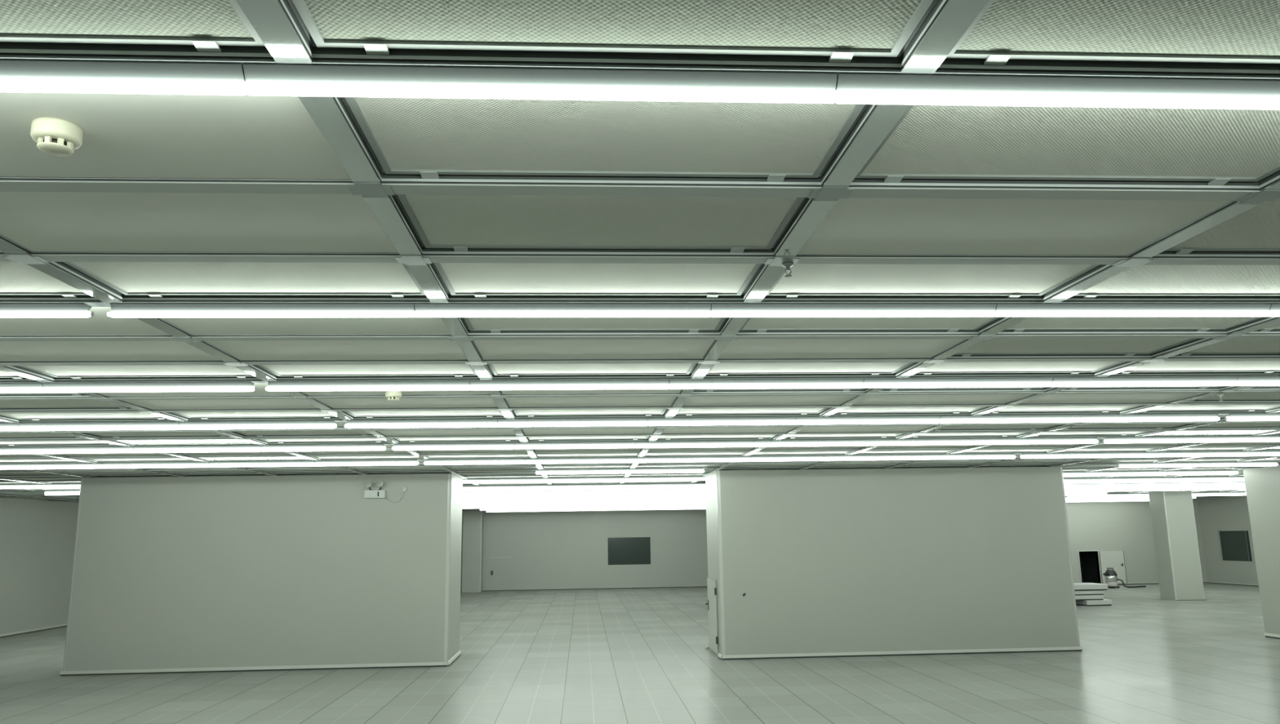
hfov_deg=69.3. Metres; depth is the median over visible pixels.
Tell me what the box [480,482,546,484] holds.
panel
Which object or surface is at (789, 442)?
lamp
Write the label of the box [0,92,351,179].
ceiling panel
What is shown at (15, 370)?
ceiling beam
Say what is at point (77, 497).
ceiling bar
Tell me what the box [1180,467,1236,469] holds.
panel
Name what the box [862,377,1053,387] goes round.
lamp
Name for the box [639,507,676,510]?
lamp
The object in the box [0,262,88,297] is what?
panel
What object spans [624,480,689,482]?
panel
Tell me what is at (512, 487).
lamp
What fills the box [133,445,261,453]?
lamp
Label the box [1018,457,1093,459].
panel
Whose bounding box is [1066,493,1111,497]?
lamp
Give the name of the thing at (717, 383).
lamp
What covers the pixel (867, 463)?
panel
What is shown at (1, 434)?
diffuser
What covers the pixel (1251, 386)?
panel
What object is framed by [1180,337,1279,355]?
panel
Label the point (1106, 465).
ceiling bar
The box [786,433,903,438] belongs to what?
panel
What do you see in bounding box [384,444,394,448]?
panel
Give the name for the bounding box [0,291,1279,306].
ceiling bar
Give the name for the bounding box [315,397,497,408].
ceiling panel
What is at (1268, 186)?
ceiling beam
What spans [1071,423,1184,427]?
diffuser
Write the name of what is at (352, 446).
lamp
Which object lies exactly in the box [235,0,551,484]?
ceiling beam
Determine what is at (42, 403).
panel
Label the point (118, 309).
lamp
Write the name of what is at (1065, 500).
lamp
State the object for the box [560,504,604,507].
lamp
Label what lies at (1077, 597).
case
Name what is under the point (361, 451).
panel
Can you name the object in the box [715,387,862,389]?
diffuser
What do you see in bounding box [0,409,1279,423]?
ceiling bar
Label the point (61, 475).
panel
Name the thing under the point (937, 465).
panel
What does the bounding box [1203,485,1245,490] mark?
lamp
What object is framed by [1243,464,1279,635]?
wall
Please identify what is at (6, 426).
lamp
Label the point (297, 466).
panel
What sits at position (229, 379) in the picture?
ceiling bar
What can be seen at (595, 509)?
lamp
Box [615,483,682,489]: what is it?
lamp
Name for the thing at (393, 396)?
smoke detector
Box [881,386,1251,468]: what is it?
ceiling beam
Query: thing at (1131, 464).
lamp
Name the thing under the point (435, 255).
ceiling bar
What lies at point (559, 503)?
lamp
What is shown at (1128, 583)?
baseboard
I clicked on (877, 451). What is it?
panel
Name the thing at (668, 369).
panel
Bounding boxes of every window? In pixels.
[606,536,651,565]
[1216,529,1253,562]
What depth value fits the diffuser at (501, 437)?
8.92 m
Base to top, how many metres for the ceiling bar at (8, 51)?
0.129 m
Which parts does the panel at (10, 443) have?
frame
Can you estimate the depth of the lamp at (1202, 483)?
18.90 m
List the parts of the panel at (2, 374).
frame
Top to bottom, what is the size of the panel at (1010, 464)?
0.050 m
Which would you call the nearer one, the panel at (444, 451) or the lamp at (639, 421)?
the lamp at (639, 421)
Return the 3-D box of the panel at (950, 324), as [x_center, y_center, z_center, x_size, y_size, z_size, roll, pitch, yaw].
[1.054,-0.222,4.151,1.156,0.056,0.559,0,-11,-4]
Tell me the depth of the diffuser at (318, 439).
8.86 m
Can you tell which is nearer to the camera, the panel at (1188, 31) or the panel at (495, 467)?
the panel at (1188, 31)
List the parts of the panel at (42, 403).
frame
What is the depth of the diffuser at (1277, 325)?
4.49 m
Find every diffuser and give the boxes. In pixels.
[0,370,18,376]
[0,433,71,436]
[0,440,107,444]
[2,412,160,417]
[6,392,59,393]
[90,431,223,435]
[240,431,369,435]
[263,438,384,441]
[349,409,501,415]
[399,436,516,439]
[529,435,646,439]
[658,435,773,438]
[677,408,823,413]
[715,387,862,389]
[788,433,899,436]
[838,406,982,412]
[885,386,1041,388]
[915,432,1022,435]
[938,424,1056,428]
[1042,431,1146,434]
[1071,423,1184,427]
[1140,386,1189,386]
[1150,404,1279,409]
[1197,392,1279,399]
[1204,422,1279,426]
[1267,323,1279,327]
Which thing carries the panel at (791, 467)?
attached to the ceiling beam at (1268, 186)
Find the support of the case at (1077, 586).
on the case
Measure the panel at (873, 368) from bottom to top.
0.056 m
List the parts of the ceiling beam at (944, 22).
joint plate, joint plate, joint plate, joint plate, joint plate, joint plate, joint plate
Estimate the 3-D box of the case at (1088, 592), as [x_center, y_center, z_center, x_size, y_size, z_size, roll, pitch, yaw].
[10.158,5.327,21.429,0.830,0.105,0.730,0,-11,-4]
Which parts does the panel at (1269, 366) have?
frame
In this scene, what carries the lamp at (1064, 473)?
attached to the ceiling bar at (18, 483)
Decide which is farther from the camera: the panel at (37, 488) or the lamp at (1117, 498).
the lamp at (1117, 498)
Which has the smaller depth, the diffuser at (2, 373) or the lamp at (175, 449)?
the diffuser at (2, 373)
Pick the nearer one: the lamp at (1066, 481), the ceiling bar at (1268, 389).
the ceiling bar at (1268, 389)
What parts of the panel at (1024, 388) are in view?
frame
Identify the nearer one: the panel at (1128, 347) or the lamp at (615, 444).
the panel at (1128, 347)
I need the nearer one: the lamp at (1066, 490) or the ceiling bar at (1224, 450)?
the ceiling bar at (1224, 450)
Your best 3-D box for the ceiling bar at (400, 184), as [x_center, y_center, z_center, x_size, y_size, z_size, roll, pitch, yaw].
[-0.341,-0.527,2.516,21.800,0.129,0.070,0,-11,-4]
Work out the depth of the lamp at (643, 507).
27.29 m
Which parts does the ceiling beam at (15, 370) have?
joint plate, joint plate, joint plate, joint plate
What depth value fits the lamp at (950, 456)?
11.22 m
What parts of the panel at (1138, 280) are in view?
frame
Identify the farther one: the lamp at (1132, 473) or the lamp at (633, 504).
the lamp at (633, 504)
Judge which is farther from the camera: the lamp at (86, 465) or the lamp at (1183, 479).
the lamp at (1183, 479)
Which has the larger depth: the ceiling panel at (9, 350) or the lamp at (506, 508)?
the lamp at (506, 508)
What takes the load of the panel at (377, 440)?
attached to the ceiling bar at (1273, 434)
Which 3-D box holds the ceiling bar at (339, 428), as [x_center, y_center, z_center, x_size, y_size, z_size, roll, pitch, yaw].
[-0.680,0.508,7.962,21.800,0.129,0.070,0,-11,-4]
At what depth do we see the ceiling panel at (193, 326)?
4.08 m
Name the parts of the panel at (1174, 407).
frame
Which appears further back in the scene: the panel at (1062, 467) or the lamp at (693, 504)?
the lamp at (693, 504)
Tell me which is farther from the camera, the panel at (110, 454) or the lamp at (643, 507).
the lamp at (643, 507)
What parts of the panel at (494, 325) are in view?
frame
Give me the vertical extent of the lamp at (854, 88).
0.052 m
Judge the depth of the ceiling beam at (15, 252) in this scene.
3.91 m
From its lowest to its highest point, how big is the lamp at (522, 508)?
0.098 m
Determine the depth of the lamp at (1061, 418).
7.54 m
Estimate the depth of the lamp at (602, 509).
29.02 m
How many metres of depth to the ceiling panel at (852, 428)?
8.46 m
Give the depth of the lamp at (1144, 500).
28.21 m
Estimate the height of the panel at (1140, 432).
0.056 m
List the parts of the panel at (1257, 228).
frame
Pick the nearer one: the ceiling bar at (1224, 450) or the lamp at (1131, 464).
the ceiling bar at (1224, 450)
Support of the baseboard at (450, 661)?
attached to the wall at (168, 572)
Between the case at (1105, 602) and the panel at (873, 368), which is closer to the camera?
the panel at (873, 368)
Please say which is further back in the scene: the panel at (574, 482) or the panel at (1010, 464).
the panel at (574, 482)
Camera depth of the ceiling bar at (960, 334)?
4.38 m
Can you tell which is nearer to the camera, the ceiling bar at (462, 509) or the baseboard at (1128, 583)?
the baseboard at (1128, 583)
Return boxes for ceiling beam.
[0,235,480,485]
[0,364,368,474]
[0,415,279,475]
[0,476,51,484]
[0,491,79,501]
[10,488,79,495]
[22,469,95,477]
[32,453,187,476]
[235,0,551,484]
[619,0,989,484]
[689,169,1279,483]
[798,316,1279,469]
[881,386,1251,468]
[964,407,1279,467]
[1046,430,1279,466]
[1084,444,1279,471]
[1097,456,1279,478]
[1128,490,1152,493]
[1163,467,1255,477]
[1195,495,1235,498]
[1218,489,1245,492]
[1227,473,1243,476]
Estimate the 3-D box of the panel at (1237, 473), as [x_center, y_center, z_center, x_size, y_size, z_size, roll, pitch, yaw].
[10.286,2.020,16.795,1.168,0.050,0.519,0,-11,-4]
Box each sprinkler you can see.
[782,262,793,277]
[1217,394,1223,401]
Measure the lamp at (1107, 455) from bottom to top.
0.061 m
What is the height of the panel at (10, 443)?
0.056 m
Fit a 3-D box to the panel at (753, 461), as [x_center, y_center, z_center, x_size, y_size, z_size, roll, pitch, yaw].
[1.815,1.255,12.040,1.168,0.050,0.531,0,-11,-4]
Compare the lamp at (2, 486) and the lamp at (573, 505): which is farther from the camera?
the lamp at (573, 505)
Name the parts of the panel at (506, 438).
frame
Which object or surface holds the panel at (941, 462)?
attached to the ceiling beam at (1224, 389)
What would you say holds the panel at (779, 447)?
attached to the ceiling beam at (1268, 186)
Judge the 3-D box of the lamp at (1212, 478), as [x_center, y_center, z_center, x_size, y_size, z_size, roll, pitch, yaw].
[11.118,2.166,17.125,1.191,0.092,0.091,0,-11,-4]
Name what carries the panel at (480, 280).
attached to the ceiling bar at (90, 300)
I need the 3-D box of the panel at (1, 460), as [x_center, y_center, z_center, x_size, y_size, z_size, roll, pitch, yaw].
[-6.842,1.060,10.281,1.168,0.050,0.519,0,-11,-4]
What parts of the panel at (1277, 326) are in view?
frame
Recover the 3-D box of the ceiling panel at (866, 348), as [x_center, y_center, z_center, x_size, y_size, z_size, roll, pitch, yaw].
[1.016,-0.096,4.760,1.168,0.050,0.533,0,-11,-4]
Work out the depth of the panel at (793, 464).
12.78 m
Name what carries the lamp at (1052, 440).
attached to the ceiling bar at (1273, 434)
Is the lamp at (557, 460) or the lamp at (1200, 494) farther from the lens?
the lamp at (1200, 494)
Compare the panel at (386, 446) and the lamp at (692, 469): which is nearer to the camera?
the panel at (386, 446)
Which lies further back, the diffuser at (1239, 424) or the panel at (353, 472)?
the panel at (353, 472)
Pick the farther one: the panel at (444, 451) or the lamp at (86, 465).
the lamp at (86, 465)
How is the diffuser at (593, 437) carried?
attached to the panel at (634, 437)
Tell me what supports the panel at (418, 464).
attached to the ceiling beam at (15, 370)
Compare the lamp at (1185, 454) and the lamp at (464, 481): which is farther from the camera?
the lamp at (464, 481)
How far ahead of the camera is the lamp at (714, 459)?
11.00 m
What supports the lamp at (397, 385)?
attached to the ceiling bar at (229, 379)
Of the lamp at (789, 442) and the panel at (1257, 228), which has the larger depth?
the lamp at (789, 442)
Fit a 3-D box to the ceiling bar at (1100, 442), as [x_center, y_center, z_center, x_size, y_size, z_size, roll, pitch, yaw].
[-0.793,0.850,9.766,21.800,0.129,0.070,0,-11,-4]
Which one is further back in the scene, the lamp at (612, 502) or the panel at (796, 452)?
the lamp at (612, 502)
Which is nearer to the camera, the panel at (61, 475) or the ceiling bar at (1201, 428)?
the ceiling bar at (1201, 428)
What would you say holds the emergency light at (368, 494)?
attached to the wall at (168, 572)
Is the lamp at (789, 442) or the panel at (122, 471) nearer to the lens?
the lamp at (789, 442)
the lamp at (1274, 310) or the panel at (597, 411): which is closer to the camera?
the lamp at (1274, 310)
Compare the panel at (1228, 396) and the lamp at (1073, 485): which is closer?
the panel at (1228, 396)
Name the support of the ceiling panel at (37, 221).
attached to the ceiling beam at (278, 24)
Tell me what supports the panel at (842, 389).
attached to the ceiling bar at (1268, 389)
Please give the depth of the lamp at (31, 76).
1.81 m
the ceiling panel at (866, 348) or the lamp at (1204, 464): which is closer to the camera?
the ceiling panel at (866, 348)
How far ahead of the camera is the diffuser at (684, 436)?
9.11 m
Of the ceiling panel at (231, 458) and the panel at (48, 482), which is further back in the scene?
the panel at (48, 482)
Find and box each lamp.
[0,59,246,95]
[0,302,93,317]
[0,382,44,393]
[0,422,19,431]
[0,447,4,454]
[0,462,102,469]
[0,484,10,488]
[3,446,133,454]
[9,484,80,488]
[17,422,179,431]
[42,381,256,392]
[44,490,79,495]
[102,462,209,468]
[106,302,415,317]
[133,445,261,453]
[178,420,337,430]
[208,461,315,467]
[242,62,837,103]
[260,444,386,451]
[264,380,470,391]
[315,459,419,466]
[343,419,497,428]
[391,443,514,450]
[414,302,711,317]
[423,458,525,465]
[462,479,497,483]
[462,485,479,491]
[462,491,490,496]
[462,495,498,500]
[462,499,505,503]
[462,506,472,508]
[463,502,511,506]
[469,379,669,390]
[472,505,516,508]
[480,484,547,491]
[480,507,520,510]
[486,510,524,512]
[489,490,551,496]
[497,417,648,426]
[497,478,574,483]
[511,502,558,505]
[514,441,635,448]
[516,505,559,507]
[520,506,561,510]
[524,509,563,511]
[525,457,626,463]
[535,468,620,474]
[547,484,615,490]
[558,502,605,505]
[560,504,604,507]
[561,506,602,509]
[563,508,600,511]
[574,476,649,482]
[600,508,639,511]
[602,506,642,508]
[604,503,647,506]
[605,501,652,504]
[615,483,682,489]
[620,467,704,473]
[626,456,725,462]
[635,440,754,448]
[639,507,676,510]
[642,506,683,508]
[647,503,689,506]
[648,417,795,426]
[649,476,705,480]
[652,500,697,503]
[669,378,863,389]
[676,507,706,509]
[682,483,705,488]
[683,505,706,507]
[689,502,706,505]
[697,500,706,502]
[710,302,996,317]
[725,455,823,462]
[753,440,871,447]
[795,416,940,424]
[823,454,920,461]
[835,72,1279,110]
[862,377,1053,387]
[870,438,986,445]
[920,453,1016,459]
[939,414,1081,423]
[985,437,1098,444]
[995,302,1271,316]
[1019,452,1115,458]
[1052,376,1238,386]
[1062,471,1097,475]
[1063,478,1085,484]
[1063,483,1094,488]
[1064,488,1101,492]
[1064,491,1106,495]
[1065,497,1075,500]
[1065,500,1081,502]
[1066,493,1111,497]
[1075,497,1115,500]
[1080,413,1220,422]
[1081,499,1119,502]
[1085,477,1148,483]
[1093,482,1151,488]
[1097,471,1168,475]
[1101,487,1152,491]
[1102,436,1215,443]
[1111,493,1148,497]
[1114,451,1208,457]
[1115,497,1149,499]
[1117,462,1199,467]
[1119,498,1149,501]
[1148,476,1210,482]
[1150,481,1207,487]
[1151,486,1203,490]
[1168,470,1238,475]
[1191,492,1198,496]
[1197,492,1240,496]
[1199,461,1278,466]
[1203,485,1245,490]
[1206,481,1244,486]
[1207,450,1279,456]
[1210,476,1244,481]
[1214,435,1279,442]
[1224,413,1279,421]
[1235,376,1279,386]
[1268,302,1279,316]
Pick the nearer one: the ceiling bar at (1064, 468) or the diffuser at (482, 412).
the diffuser at (482, 412)
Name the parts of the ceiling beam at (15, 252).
joint plate, joint plate, joint plate, joint plate, joint plate, joint plate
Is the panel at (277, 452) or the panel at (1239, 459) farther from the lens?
the panel at (1239, 459)
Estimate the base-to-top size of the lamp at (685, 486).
0.098 m
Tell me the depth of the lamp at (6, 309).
3.59 m
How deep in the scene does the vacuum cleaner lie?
27.27 m
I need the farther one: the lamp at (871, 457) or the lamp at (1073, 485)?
the lamp at (1073, 485)
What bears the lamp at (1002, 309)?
attached to the ceiling bar at (90, 300)
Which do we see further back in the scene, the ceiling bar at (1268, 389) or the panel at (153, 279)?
the ceiling bar at (1268, 389)
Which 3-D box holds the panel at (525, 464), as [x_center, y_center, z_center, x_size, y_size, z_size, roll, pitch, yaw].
[-1.928,1.270,11.804,1.168,0.050,0.531,0,-11,-4]
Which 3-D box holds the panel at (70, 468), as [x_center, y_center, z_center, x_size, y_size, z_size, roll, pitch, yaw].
[-6.918,1.289,11.490,1.168,0.050,0.531,0,-11,-4]
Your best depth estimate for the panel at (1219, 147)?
2.34 m
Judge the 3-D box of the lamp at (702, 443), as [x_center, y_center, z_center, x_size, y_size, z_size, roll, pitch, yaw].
[0.543,0.822,9.217,1.188,0.060,0.058,0,-11,-4]
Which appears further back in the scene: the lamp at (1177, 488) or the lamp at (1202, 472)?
the lamp at (1177, 488)
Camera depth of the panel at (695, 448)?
10.27 m
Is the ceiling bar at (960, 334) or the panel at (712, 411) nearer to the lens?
the ceiling bar at (960, 334)
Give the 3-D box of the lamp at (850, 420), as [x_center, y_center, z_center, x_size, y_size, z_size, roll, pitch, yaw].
[1.841,0.474,7.487,1.188,0.058,0.058,0,-11,-4]
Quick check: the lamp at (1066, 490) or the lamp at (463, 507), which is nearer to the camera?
the lamp at (1066, 490)
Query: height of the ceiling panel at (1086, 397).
0.050 m
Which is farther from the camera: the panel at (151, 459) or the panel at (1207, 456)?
the panel at (1207, 456)
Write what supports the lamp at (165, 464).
attached to the ceiling bar at (1224, 450)
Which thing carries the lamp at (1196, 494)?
attached to the ceiling bar at (1214, 491)
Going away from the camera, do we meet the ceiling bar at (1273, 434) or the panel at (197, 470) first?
the ceiling bar at (1273, 434)
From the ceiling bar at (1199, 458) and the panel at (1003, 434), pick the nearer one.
the panel at (1003, 434)
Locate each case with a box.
[1073,582,1107,591]
[1074,590,1104,595]
[1075,595,1104,600]
[1075,599,1111,606]
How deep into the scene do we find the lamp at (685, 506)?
27.36 m
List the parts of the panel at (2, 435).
frame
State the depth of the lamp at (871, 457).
11.15 m
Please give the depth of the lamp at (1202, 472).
15.18 m
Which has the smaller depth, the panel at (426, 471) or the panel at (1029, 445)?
the panel at (1029, 445)
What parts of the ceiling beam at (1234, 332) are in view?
joint plate, joint plate, joint plate, joint plate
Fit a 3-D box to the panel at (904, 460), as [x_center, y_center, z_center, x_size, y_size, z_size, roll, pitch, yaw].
[3.062,1.250,12.119,1.168,0.050,0.531,0,-11,-4]
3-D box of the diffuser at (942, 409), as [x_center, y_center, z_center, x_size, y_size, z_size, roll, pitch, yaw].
[2.115,0.338,7.223,1.120,0.038,0.471,0,-11,-4]
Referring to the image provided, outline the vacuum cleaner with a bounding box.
[1102,567,1146,588]
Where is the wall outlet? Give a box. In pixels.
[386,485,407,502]
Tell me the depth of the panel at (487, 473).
13.77 m
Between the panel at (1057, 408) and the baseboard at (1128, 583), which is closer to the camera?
the panel at (1057, 408)
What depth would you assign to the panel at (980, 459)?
12.40 m
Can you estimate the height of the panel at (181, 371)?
0.056 m
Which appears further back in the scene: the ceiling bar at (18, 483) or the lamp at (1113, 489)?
the lamp at (1113, 489)
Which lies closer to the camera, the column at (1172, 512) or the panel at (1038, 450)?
the panel at (1038, 450)
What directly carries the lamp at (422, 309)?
attached to the ceiling bar at (90, 300)
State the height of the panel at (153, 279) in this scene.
0.056 m
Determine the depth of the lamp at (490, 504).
23.40 m
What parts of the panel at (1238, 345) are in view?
frame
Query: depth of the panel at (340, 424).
7.62 m
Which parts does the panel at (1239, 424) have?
frame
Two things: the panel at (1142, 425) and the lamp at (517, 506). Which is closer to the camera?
the panel at (1142, 425)
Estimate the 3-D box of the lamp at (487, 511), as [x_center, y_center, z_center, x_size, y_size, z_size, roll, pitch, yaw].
[-4.190,4.625,28.839,1.191,0.098,0.101,0,-11,-4]
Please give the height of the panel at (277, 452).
0.050 m
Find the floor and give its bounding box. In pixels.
[0,582,1279,723]
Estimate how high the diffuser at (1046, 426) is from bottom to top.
0.038 m
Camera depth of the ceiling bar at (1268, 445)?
10.37 m
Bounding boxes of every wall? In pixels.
[0,497,79,634]
[62,473,462,671]
[460,509,707,589]
[705,466,1079,654]
[1066,498,1207,583]
[1197,495,1258,584]
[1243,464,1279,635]
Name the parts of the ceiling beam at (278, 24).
joint plate, joint plate, joint plate, joint plate, joint plate, joint plate, joint plate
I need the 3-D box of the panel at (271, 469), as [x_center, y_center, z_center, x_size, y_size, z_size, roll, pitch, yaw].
[-4.460,1.393,12.242,1.168,0.050,0.519,0,-11,-4]
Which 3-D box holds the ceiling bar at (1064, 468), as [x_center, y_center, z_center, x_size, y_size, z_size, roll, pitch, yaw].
[3.401,1.633,14.256,30.730,0.129,0.070,0,-11,-4]
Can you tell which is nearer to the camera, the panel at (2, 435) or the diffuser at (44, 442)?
the panel at (2, 435)
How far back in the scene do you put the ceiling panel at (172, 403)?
6.33 m
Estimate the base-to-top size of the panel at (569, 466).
0.050 m
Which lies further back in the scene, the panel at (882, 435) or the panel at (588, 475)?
the panel at (588, 475)
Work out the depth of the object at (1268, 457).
13.31 m
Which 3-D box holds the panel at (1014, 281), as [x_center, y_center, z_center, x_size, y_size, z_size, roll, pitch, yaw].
[1.092,-0.338,3.537,1.156,0.056,0.527,0,-11,-4]
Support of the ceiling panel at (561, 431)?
attached to the ceiling beam at (944, 22)
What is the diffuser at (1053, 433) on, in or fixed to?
attached to the panel at (1140, 432)
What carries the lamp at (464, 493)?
attached to the ceiling bar at (27, 494)
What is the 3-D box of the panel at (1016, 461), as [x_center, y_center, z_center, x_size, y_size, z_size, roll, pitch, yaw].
[5.520,1.354,12.872,1.168,0.050,0.519,0,-11,-4]
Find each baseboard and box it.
[0,623,66,637]
[59,650,461,675]
[460,585,706,591]
[717,646,1082,659]
[1117,580,1207,584]
[1207,580,1258,586]
[1263,632,1279,639]
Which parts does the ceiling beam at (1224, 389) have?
joint plate, joint plate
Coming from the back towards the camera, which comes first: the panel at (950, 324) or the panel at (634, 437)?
the panel at (634, 437)
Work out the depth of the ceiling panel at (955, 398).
6.64 m
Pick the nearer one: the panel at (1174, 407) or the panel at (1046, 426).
the panel at (1174, 407)
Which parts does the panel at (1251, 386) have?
frame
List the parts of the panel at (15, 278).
frame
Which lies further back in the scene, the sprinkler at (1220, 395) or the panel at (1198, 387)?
the sprinkler at (1220, 395)
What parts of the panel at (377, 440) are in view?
frame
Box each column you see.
[461,511,483,592]
[1148,490,1206,600]
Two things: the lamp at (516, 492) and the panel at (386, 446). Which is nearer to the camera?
the panel at (386, 446)
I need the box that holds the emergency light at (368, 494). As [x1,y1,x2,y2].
[364,480,386,498]
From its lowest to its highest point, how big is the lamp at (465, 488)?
0.098 m
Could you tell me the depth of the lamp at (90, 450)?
8.82 m
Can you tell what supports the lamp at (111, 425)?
attached to the ceiling bar at (1256, 411)
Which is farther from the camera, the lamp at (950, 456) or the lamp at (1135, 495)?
the lamp at (1135, 495)
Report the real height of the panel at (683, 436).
0.056 m
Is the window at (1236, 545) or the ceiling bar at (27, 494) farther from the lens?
the window at (1236, 545)
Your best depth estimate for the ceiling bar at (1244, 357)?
5.00 m
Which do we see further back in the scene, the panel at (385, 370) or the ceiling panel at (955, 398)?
the ceiling panel at (955, 398)
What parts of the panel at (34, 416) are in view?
frame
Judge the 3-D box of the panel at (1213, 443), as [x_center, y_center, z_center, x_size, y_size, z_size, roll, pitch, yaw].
[6.917,0.893,10.551,1.168,0.050,0.531,0,-11,-4]
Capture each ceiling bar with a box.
[0,40,1279,79]
[0,168,1279,200]
[0,243,1279,265]
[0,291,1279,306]
[0,328,1279,341]
[0,353,1279,365]
[0,371,1279,382]
[0,386,1279,400]
[0,400,1279,413]
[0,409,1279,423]
[0,420,1279,433]
[0,426,1279,441]
[0,433,1279,448]
[0,444,1279,459]
[0,448,1279,464]
[0,457,1279,472]
[0,459,1279,475]
[0,466,1263,482]
[0,468,1243,484]
[0,475,1244,491]
[0,491,79,497]
[2,462,1279,479]
[4,440,1279,454]
[48,496,79,501]
[462,509,486,511]
[1106,489,1245,493]
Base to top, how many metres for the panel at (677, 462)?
0.050 m
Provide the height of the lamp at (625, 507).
0.098 m
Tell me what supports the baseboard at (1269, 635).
attached to the wall at (1262, 485)
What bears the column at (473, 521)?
on the floor
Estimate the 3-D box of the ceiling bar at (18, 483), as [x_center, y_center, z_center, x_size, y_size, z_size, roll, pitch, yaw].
[3.364,1.745,14.846,30.730,0.129,0.070,0,-11,-4]
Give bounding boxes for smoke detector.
[30,117,83,156]
[385,391,401,401]
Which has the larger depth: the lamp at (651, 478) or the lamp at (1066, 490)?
the lamp at (1066, 490)
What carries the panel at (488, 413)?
attached to the ceiling bar at (1256, 411)
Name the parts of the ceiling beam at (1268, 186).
joint plate, joint plate, joint plate, joint plate, joint plate, joint plate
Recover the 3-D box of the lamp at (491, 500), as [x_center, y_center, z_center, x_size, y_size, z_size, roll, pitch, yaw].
[-3.740,3.254,21.622,1.191,0.098,0.101,0,-11,-4]
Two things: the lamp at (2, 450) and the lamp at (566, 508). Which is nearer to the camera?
the lamp at (2, 450)
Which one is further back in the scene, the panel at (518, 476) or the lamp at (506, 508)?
the lamp at (506, 508)
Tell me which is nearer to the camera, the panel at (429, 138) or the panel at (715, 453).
the panel at (429, 138)
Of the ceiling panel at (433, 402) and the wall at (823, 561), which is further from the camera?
the wall at (823, 561)
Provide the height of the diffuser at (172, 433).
0.038 m
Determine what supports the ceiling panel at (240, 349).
attached to the ceiling beam at (278, 24)
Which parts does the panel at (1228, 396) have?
frame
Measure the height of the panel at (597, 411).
0.056 m
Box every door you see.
[489,556,511,590]
[705,577,719,655]
[1077,550,1127,584]
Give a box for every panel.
[0,0,265,52]
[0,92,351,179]
[0,191,398,253]
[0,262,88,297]
[0,306,168,335]
[0,341,220,360]
[0,370,24,379]
[0,392,81,395]
[0,400,127,408]
[0,412,164,420]
[0,433,81,438]
[0,440,115,445]
[0,453,43,457]
[0,459,75,462]
[0,472,48,474]
[0,475,75,477]
[17,364,253,378]
[24,478,80,479]
[33,488,79,489]
[44,468,129,470]
[48,481,80,482]
[56,453,168,456]
[63,262,426,297]
[64,471,151,473]
[84,431,226,437]
[87,457,189,461]
[89,474,167,475]
[97,382,291,396]
[115,439,254,444]
[122,399,318,409]
[145,466,230,468]
[160,316,451,334]
[164,470,246,471]
[171,411,336,418]
[180,451,288,455]
[184,473,262,475]
[198,457,308,461]
[204,340,466,359]
[235,431,371,436]
[246,466,334,467]
[257,364,477,377]
[259,438,386,443]
[262,469,345,471]
[277,471,356,474]
[292,0,933,62]
[298,450,408,453]
[301,390,489,395]
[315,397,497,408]
[315,455,419,458]
[335,421,346,426]
[344,97,865,181]
[345,409,502,417]
[346,464,435,466]
[355,467,442,470]
[365,471,448,473]
[376,429,515,435]
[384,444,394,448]
[395,436,519,441]
[396,194,804,252]
[417,449,526,453]
[426,454,529,457]
[434,262,761,297]
[448,463,534,465]
[450,466,537,469]
[456,470,537,471]
[462,473,536,475]
[463,311,725,333]
[467,475,542,477]
[472,339,714,359]
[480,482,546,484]
[488,363,696,377]
[500,388,681,394]
[504,396,676,407]
[513,408,666,416]
[522,428,655,435]
[528,435,648,440]
[533,448,641,451]
[537,453,638,456]
[542,462,631,464]
[543,466,629,467]
[548,475,623,476]
[552,481,619,483]
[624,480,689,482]
[629,474,702,475]
[636,464,721,466]
[639,462,725,463]
[644,452,744,455]
[648,447,754,450]
[657,434,777,439]
[662,426,795,433]
[675,407,828,415]
[682,395,857,405]
[693,387,866,391]
[706,362,914,375]
[718,338,965,358]
[721,466,800,469]
[728,463,810,466]
[735,461,816,462]
[739,316,1000,332]
[753,451,848,453]
[761,445,866,449]
[766,263,1099,297]
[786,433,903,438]
[796,426,931,432]
[797,197,1231,255]
[808,466,885,468]
[819,462,899,465]
[832,459,913,461]
[836,406,986,414]
[853,394,1031,404]
[855,104,1279,185]
[858,450,951,453]
[875,444,975,448]
[884,386,1047,391]
[897,465,968,466]
[911,462,986,463]
[912,432,1026,437]
[917,361,1125,374]
[926,458,1003,460]
[935,424,1061,430]
[946,0,1279,65]
[954,338,1195,356]
[962,448,1056,452]
[982,464,1050,466]
[984,444,1082,447]
[991,405,1140,413]
[1000,461,1071,462]
[1005,316,1264,332]
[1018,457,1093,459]
[1021,393,1201,403]
[1035,431,1151,435]
[1062,466,1107,468]
[1062,475,1101,477]
[1063,423,1190,429]
[1066,463,1118,465]
[1068,386,1223,389]
[1068,448,1155,450]
[1073,265,1279,297]
[1088,460,1155,462]
[1091,443,1186,446]
[1105,468,1163,470]
[1109,457,1180,458]
[1116,475,1168,476]
[1120,360,1279,373]
[1140,404,1279,412]
[1150,430,1279,435]
[1164,200,1279,253]
[1168,447,1253,449]
[1173,458,1246,461]
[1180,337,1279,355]
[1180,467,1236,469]
[1184,473,1242,475]
[1186,392,1279,401]
[1191,422,1279,428]
[1201,442,1279,444]
[1207,456,1266,457]
[1217,414,1226,417]
[1244,386,1279,388]
[1259,323,1279,331]

